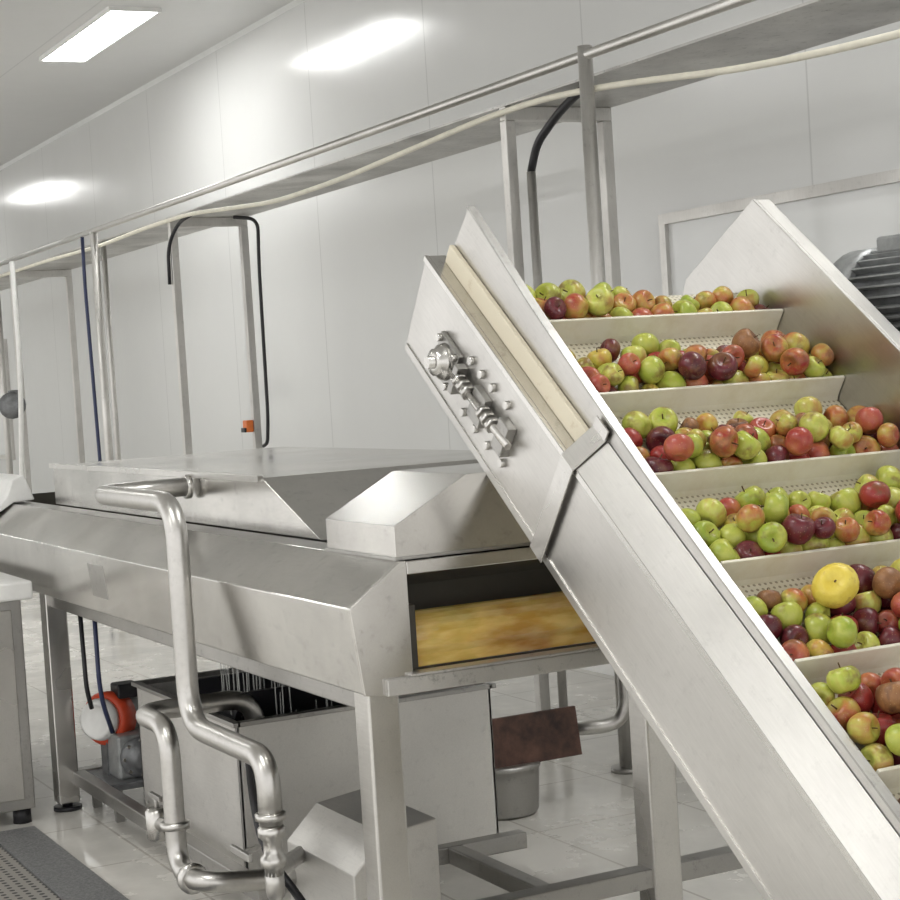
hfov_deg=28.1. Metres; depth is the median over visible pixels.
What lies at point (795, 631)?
apple
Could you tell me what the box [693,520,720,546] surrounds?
apple
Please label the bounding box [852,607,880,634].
apple
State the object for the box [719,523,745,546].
apple
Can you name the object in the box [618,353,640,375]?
apple
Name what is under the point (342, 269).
wall
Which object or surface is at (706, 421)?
apple
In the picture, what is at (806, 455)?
apple
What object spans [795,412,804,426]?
apple
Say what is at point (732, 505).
apple
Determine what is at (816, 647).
apple
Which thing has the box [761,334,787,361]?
apple
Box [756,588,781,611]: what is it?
apple
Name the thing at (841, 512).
apple
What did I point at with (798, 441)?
apple
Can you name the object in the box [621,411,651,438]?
apple
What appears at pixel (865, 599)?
apple
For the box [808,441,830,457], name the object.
apple
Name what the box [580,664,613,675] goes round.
baseboard
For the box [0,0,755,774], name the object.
frame
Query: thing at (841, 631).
apple
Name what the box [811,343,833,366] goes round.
apple
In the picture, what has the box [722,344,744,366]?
apple
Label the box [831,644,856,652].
apple
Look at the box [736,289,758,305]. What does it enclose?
apple
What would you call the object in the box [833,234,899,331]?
motor
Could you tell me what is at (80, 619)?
cable
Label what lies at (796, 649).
apple
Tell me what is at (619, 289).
apple
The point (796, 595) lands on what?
apple
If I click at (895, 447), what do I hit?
apple
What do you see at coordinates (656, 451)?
apple
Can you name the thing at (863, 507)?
apple
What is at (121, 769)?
pump
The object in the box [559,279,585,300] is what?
apple
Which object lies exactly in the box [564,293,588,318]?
apple
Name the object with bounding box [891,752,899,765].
apple
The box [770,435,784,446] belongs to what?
apple
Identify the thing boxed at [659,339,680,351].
apple
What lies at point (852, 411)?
apple
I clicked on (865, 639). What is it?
apple
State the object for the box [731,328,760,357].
apple
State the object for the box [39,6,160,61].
recessed light
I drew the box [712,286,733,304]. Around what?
apple
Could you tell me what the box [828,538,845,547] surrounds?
apple
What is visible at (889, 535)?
apple
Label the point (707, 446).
apple
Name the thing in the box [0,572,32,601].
countertop
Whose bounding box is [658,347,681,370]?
apple
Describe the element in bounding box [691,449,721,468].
apple
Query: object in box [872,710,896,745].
apple
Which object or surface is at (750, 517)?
apple
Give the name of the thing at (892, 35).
cable
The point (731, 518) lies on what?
apple
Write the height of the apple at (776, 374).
0.061 m
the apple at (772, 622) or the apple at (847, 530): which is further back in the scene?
the apple at (847, 530)
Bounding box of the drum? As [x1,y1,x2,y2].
[495,761,540,820]
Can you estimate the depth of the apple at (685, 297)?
4.52 m
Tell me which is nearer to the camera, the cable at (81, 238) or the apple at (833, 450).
the apple at (833, 450)
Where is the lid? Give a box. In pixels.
[49,447,478,539]
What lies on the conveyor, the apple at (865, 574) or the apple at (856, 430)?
the apple at (865, 574)
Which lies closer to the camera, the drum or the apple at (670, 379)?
the apple at (670, 379)
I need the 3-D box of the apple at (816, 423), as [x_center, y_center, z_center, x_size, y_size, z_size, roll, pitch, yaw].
[0.832,-0.053,4.116,0.069,0.072,0.063,-4,2,-9]
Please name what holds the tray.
on the support frame at (67, 274)
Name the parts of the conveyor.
bearing plate, tensioner rod, panel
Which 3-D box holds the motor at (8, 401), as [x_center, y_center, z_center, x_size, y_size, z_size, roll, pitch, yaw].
[-3.736,-0.393,15.487,0.230,0.245,0.312,-4,2,0]
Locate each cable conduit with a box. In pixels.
[101,246,120,459]
[526,171,567,707]
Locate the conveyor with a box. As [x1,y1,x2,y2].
[405,199,899,899]
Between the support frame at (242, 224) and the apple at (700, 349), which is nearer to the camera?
the apple at (700, 349)
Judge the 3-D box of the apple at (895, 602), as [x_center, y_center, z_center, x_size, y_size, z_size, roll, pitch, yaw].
[0.931,0.316,3.668,0.064,0.061,0.060,-3,3,17]
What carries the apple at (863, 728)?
on the apple at (878, 756)
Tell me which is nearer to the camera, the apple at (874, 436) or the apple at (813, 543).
the apple at (813, 543)
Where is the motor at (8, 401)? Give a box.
[0,390,25,418]
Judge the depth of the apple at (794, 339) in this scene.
4.40 m
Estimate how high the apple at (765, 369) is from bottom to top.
0.062 m
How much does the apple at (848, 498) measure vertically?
0.069 m
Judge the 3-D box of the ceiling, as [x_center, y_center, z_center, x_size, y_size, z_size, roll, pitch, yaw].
[-5.733,-2.757,10.239,10.520,0.100,30.500,-5,3,-27]
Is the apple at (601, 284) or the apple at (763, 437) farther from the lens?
the apple at (601, 284)
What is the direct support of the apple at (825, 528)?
on the conveyor
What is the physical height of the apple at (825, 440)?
0.073 m
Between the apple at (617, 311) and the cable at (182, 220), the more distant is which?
the cable at (182, 220)
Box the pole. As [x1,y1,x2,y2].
[9,261,23,474]
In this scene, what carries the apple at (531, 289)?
on the conveyor
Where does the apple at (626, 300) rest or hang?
on the conveyor
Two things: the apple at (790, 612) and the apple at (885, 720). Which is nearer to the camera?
the apple at (885, 720)
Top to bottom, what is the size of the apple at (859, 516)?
0.055 m
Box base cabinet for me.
[0,572,34,823]
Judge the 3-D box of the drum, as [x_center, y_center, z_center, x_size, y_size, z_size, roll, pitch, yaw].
[0.189,1.224,6.534,0.290,0.189,0.290,-5,3,-27]
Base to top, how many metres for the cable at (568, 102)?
0.311 m
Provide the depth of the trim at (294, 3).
14.85 m
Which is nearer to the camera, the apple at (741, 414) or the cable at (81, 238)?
the apple at (741, 414)
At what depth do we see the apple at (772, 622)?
3.57 m
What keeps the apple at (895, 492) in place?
on the conveyor
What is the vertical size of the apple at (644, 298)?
0.066 m
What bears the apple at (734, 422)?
on the conveyor
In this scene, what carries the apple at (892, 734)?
on the conveyor
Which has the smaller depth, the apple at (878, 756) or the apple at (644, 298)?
the apple at (878, 756)
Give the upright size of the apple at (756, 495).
0.065 m
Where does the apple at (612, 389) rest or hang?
on the conveyor
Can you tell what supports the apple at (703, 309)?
on the conveyor
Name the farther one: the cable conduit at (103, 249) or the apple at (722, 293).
the cable conduit at (103, 249)
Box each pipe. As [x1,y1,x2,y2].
[95,474,304,899]
[136,690,296,894]
[577,675,628,734]
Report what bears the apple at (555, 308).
on the conveyor
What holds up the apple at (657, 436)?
on the conveyor
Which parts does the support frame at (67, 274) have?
post, post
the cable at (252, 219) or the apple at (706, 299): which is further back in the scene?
the cable at (252, 219)
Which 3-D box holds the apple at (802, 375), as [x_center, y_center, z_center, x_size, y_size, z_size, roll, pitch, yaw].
[0.840,-0.163,4.371,0.055,0.052,0.051,-3,2,4]
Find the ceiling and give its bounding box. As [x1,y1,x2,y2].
[0,0,293,165]
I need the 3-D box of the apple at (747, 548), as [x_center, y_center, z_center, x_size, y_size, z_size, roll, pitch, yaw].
[0.624,0.221,3.757,0.066,0.065,0.063,-3,2,5]
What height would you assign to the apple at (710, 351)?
0.055 m
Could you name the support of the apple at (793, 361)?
on the conveyor
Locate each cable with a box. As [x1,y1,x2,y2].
[0,29,899,277]
[78,616,93,709]
[80,237,101,460]
[92,621,114,733]
[167,216,191,284]
[233,216,269,447]
[245,763,305,899]
[527,87,579,171]
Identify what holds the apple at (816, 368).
on the conveyor
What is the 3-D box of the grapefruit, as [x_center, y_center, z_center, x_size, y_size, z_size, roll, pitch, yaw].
[0.780,0.275,3.645,0.096,0.093,0.086,-3,2,8]
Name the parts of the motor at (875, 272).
motor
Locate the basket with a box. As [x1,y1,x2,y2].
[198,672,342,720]
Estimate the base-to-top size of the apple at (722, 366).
0.068 m
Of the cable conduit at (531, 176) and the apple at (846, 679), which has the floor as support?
the cable conduit at (531, 176)
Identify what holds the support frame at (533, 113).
on the floor
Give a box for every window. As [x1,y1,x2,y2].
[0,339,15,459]
[658,168,899,295]
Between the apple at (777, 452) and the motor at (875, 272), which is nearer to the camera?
the apple at (777, 452)
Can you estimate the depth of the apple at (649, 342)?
4.30 m
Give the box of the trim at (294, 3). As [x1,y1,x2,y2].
[0,0,305,169]
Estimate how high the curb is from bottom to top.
0.012 m
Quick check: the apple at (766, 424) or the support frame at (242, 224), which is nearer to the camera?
the apple at (766, 424)
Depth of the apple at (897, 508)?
3.90 m
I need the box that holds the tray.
[0,0,899,290]
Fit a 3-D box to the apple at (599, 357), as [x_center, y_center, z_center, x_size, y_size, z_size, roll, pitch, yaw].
[0.350,-0.212,4.232,0.063,0.060,0.062,-1,3,44]
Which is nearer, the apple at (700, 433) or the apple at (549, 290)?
the apple at (700, 433)
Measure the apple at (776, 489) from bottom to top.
0.061 m
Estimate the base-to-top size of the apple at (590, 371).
0.068 m
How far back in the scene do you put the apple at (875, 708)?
3.46 m
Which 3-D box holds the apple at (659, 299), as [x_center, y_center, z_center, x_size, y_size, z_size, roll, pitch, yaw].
[0.532,-0.362,4.516,0.053,0.053,0.049,-2,3,39]
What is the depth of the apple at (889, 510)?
3.92 m
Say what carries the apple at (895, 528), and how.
on the conveyor
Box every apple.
[526,284,535,297]
[535,283,561,299]
[535,296,546,316]
[544,297,566,319]
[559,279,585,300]
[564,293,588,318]
[577,357,594,367]
[582,366,600,378]
[585,287,613,315]
[587,347,611,368]
[589,374,610,392]
[592,314,610,317]
[593,282,613,296]
[597,338,620,361]
[597,363,616,386]
[602,363,623,385]
[609,307,633,316]
[609,386,617,391]
[613,286,630,295]
[613,293,635,311]
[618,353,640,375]
[618,376,643,390]
[620,345,646,361]
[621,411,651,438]
[624,373,641,383]
[624,428,642,446]
[631,333,658,355]
[632,307,651,315]
[633,290,655,309]
[637,446,649,458]
[638,356,664,383]
[641,383,657,388]
[645,454,673,472]
[646,426,674,450]
[647,352,659,356]
[649,407,677,431]
[649,445,670,460]
[650,302,674,314]
[655,295,672,305]
[655,371,685,387]
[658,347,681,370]
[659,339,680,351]
[663,434,693,461]
[671,458,695,470]
[672,300,696,313]
[675,427,691,433]
[678,351,706,379]
[678,417,698,428]
[680,295,699,310]
[681,508,700,524]
[684,344,708,360]
[685,374,708,385]
[685,429,706,447]
[687,434,703,457]
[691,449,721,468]
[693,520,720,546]
[695,291,715,309]
[695,498,726,527]
[696,413,717,431]
[697,307,712,312]
[702,430,711,442]
[703,442,710,449]
[705,355,713,381]
[707,348,718,354]
[707,352,737,380]
[708,379,723,384]
[708,424,726,441]
[709,426,738,457]
[709,538,739,561]
[710,301,732,311]
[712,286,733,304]
[716,345,727,351]
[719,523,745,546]
[720,497,740,515]
[721,455,742,465]
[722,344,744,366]
[722,370,748,383]
[723,513,736,525]
[726,418,748,427]
[730,296,754,310]
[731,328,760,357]
[733,410,753,422]
[734,430,760,459]
[734,486,765,507]
[735,424,757,439]
[735,540,764,558]
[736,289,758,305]
[736,504,764,532]
[738,360,746,371]
[740,450,766,463]
[743,355,763,377]
[745,355,768,372]
[745,522,765,542]
[746,596,767,615]
[748,372,769,381]
[749,417,776,436]
[754,304,768,309]
[754,427,770,451]
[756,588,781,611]
[757,522,786,552]
[758,492,788,523]
[759,347,779,363]
[760,330,784,342]
[760,614,782,638]
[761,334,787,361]
[764,551,780,555]
[765,445,789,461]
[765,487,788,499]
[767,369,789,379]
[768,362,781,370]
[770,409,797,434]
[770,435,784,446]
[771,601,802,630]
[776,413,797,436]
[780,348,809,375]
[780,542,802,553]
[780,588,807,611]
[780,624,808,644]
[781,639,809,661]
[782,513,815,544]
[783,332,809,352]
[784,427,813,455]
[788,490,810,508]
[789,373,805,378]
[789,453,809,459]
[789,504,809,517]
[794,396,822,414]
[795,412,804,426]
[799,411,828,441]
[801,535,828,550]
[801,584,816,606]
[803,356,824,377]
[804,613,830,643]
[805,602,829,617]
[806,639,833,656]
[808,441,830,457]
[808,491,830,507]
[808,505,822,514]
[810,507,835,521]
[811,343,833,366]
[811,682,834,705]
[814,517,835,538]
[821,429,829,447]
[822,368,832,376]
[823,405,847,426]
[826,616,857,647]
[826,662,860,693]
[827,696,860,732]
[828,425,853,449]
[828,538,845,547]
[829,445,855,455]
[830,487,861,513]
[830,597,855,616]
[831,613,858,629]
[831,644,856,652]
[834,508,854,519]
[834,517,859,542]
[835,524,869,544]
[838,682,873,711]
[842,422,862,442]
[847,405,864,422]
[847,712,879,744]
[849,564,874,593]
[852,435,880,452]
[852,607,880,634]
[854,474,878,492]
[854,510,869,524]
[854,589,881,612]
[854,631,879,648]
[855,407,883,433]
[859,481,890,508]
[860,503,872,510]
[860,743,893,771]
[861,672,880,698]
[863,433,877,441]
[863,510,890,536]
[870,529,893,541]
[871,699,895,715]
[872,567,899,598]
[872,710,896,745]
[873,565,886,573]
[875,465,899,488]
[875,679,899,714]
[876,625,899,645]
[877,423,899,447]
[877,504,895,524]
[878,442,898,450]
[878,610,899,632]
[880,598,891,610]
[881,668,899,684]
[885,723,899,755]
[887,487,899,509]
[890,523,899,538]
[890,558,899,571]
[891,592,899,617]
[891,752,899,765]
[892,713,899,722]
[895,503,899,521]
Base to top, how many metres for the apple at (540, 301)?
0.064 m
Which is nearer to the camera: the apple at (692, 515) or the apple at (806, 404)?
the apple at (692, 515)
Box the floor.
[0,591,763,899]
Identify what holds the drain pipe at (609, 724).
attached to the tank at (362, 633)
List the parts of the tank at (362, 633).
leg, latch plate, panel, tank, leg, frame, outlet panel, leg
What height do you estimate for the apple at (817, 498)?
0.052 m
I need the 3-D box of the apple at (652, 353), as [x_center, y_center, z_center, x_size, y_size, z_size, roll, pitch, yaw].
[0.492,-0.206,4.287,0.055,0.056,0.058,-3,2,6]
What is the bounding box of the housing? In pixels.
[287,789,440,899]
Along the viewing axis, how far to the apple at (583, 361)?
4.18 m
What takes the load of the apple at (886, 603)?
on the conveyor
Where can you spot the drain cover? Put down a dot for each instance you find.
(16, 882)
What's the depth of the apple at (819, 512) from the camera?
3.83 m
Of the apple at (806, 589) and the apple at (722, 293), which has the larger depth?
the apple at (722, 293)
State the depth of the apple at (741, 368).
4.31 m
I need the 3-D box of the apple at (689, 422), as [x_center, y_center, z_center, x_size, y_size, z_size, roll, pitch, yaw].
[0.543,-0.049,4.099,0.049,0.051,0.055,-4,2,-15]
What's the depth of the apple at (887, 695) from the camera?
3.40 m
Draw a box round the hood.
[325,463,530,560]
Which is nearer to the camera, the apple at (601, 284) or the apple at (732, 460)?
the apple at (732, 460)
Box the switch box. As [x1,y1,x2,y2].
[241,420,253,432]
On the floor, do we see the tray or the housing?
the housing
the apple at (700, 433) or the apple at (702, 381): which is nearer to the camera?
the apple at (700, 433)
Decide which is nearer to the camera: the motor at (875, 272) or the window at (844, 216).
the motor at (875, 272)
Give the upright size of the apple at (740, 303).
0.071 m
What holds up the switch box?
attached to the support frame at (242, 224)
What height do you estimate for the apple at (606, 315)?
0.052 m
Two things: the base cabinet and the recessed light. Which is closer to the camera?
the base cabinet
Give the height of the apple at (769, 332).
0.067 m
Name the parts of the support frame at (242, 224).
post, post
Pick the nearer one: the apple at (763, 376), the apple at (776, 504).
the apple at (776, 504)
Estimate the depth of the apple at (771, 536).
3.73 m
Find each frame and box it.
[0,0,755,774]
[9,269,84,491]
[167,217,262,454]
[499,106,620,710]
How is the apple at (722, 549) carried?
on the conveyor
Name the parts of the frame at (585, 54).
post, post, rail, post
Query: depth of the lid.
5.76 m
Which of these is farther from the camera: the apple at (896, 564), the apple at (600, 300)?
the apple at (600, 300)
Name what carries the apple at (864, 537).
on the conveyor
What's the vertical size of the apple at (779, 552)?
0.052 m
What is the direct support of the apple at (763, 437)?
on the conveyor
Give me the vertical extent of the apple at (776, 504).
0.071 m
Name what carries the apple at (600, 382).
on the conveyor
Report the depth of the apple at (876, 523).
3.85 m
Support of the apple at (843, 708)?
on the conveyor
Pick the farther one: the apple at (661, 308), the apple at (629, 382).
the apple at (661, 308)
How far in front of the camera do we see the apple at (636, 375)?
4.18 m
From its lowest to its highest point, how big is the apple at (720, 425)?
0.056 m
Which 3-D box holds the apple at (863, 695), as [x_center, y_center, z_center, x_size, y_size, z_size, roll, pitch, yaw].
[0.783,0.480,3.471,0.068,0.066,0.069,-5,3,-30]
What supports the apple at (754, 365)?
on the conveyor
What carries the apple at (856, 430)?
on the apple at (833, 450)
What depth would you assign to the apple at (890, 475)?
4.07 m
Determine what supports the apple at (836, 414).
on the conveyor
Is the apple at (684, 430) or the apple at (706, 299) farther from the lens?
the apple at (706, 299)
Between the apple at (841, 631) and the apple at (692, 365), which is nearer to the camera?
the apple at (841, 631)
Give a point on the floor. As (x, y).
(583, 824)
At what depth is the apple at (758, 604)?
3.61 m
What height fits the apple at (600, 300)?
0.071 m
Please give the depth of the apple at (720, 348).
4.38 m
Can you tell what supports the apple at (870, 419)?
on the apple at (867, 443)
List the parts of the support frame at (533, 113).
post, post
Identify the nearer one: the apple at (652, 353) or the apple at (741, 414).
the apple at (741, 414)
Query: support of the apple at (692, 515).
on the conveyor
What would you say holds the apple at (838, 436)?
on the conveyor
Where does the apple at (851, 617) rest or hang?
on the conveyor
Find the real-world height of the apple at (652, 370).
0.065 m
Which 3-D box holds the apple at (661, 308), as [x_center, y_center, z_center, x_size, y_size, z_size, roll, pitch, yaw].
[0.526,-0.333,4.462,0.063,0.066,0.068,-5,3,-31]
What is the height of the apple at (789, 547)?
0.058 m
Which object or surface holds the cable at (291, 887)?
on the floor
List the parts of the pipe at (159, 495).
valve handle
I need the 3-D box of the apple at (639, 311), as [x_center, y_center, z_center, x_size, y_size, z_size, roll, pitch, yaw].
[0.471,-0.323,4.435,0.060,0.057,0.056,-4,2,-4]
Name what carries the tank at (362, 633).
on the floor
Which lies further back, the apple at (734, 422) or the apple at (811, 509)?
the apple at (734, 422)
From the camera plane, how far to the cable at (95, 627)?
6.64 m
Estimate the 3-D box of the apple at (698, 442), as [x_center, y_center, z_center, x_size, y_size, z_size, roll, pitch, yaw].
[0.529,-0.009,3.954,0.056,0.054,0.056,-3,2,3]
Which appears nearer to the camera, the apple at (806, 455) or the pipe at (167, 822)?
the apple at (806, 455)
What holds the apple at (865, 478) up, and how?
on the conveyor
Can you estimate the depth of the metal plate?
6.51 m
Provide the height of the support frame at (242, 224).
2.730 m
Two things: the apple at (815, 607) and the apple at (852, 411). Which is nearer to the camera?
the apple at (815, 607)
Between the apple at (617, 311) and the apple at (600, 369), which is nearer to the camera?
the apple at (600, 369)
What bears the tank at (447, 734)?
on the floor
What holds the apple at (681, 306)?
on the conveyor
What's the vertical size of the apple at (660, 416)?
0.072 m
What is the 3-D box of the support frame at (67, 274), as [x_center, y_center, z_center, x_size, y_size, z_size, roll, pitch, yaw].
[-3.494,-0.208,15.790,0.600,2.730,0.110,-5,3,-27]
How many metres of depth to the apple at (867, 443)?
4.17 m
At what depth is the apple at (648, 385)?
4.17 m
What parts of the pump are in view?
stand leg, motor mount, stand leg, motor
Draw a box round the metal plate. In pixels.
[492,706,581,768]
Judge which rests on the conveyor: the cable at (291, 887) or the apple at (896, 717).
the apple at (896, 717)
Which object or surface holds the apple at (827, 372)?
on the conveyor
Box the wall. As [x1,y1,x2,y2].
[0,0,899,493]
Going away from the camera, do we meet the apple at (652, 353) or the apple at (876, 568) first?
the apple at (876, 568)
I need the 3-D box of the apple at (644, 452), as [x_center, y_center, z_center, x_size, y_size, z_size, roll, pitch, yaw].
[0.415,0.017,3.964,0.052,0.048,0.049,-6,3,-43]
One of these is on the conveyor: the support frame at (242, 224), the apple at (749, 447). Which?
the apple at (749, 447)
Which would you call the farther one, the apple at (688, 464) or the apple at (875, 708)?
the apple at (688, 464)
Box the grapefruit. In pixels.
[811,563,858,608]
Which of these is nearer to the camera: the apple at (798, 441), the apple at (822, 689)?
the apple at (822, 689)
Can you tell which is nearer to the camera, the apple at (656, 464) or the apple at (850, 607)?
the apple at (850, 607)
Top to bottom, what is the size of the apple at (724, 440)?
0.069 m
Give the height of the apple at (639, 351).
0.059 m
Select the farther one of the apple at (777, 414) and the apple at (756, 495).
the apple at (777, 414)
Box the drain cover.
[0,846,60,899]
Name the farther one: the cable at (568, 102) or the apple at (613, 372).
the cable at (568, 102)
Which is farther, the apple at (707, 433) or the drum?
the drum
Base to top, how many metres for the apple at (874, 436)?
0.060 m
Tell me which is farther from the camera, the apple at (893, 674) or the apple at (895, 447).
the apple at (895, 447)
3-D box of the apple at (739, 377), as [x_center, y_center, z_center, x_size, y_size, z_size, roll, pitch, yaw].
[0.677,-0.157,4.290,0.069,0.069,0.065,-5,3,-25]
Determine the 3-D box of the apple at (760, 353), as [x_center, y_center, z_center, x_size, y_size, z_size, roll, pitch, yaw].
[0.786,-0.234,4.435,0.066,0.061,0.059,-2,3,39]
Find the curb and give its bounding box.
[0,826,128,899]
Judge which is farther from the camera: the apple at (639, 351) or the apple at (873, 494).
the apple at (639, 351)
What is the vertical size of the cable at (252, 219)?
1.543 m
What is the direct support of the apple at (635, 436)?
on the conveyor
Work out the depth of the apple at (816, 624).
3.58 m
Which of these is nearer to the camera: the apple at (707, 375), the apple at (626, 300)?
the apple at (707, 375)
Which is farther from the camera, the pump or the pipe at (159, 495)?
the pump
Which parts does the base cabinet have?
door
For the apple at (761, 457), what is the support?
on the conveyor
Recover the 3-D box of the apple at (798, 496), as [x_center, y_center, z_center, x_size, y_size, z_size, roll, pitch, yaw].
[0.767,0.115,3.967,0.056,0.053,0.052,-5,3,-38]
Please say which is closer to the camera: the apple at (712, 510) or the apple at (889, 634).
the apple at (889, 634)
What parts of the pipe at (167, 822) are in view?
valve handle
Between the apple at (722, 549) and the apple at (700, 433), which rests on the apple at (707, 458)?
the apple at (700, 433)
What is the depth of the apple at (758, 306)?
4.58 m
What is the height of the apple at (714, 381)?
0.048 m
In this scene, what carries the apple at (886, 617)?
on the conveyor
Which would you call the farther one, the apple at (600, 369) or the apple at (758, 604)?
the apple at (600, 369)
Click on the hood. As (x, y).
(407, 514)
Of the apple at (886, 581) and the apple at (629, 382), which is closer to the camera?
the apple at (886, 581)
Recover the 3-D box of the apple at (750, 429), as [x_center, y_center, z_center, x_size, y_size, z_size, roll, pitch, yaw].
[0.664,-0.032,4.045,0.056,0.056,0.056,-4,2,-1]
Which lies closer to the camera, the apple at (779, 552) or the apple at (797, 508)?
the apple at (779, 552)
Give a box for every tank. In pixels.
[0,492,742,899]
[131,668,498,869]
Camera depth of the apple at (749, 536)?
3.79 m
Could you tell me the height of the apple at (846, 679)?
0.061 m
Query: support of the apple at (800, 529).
on the conveyor
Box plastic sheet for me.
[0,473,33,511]
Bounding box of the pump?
[80,680,143,822]
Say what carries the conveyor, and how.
on the floor
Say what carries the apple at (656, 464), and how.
on the conveyor
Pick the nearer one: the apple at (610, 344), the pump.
the apple at (610, 344)
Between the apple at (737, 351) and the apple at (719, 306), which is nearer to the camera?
the apple at (737, 351)
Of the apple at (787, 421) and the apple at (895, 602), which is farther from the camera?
the apple at (787, 421)

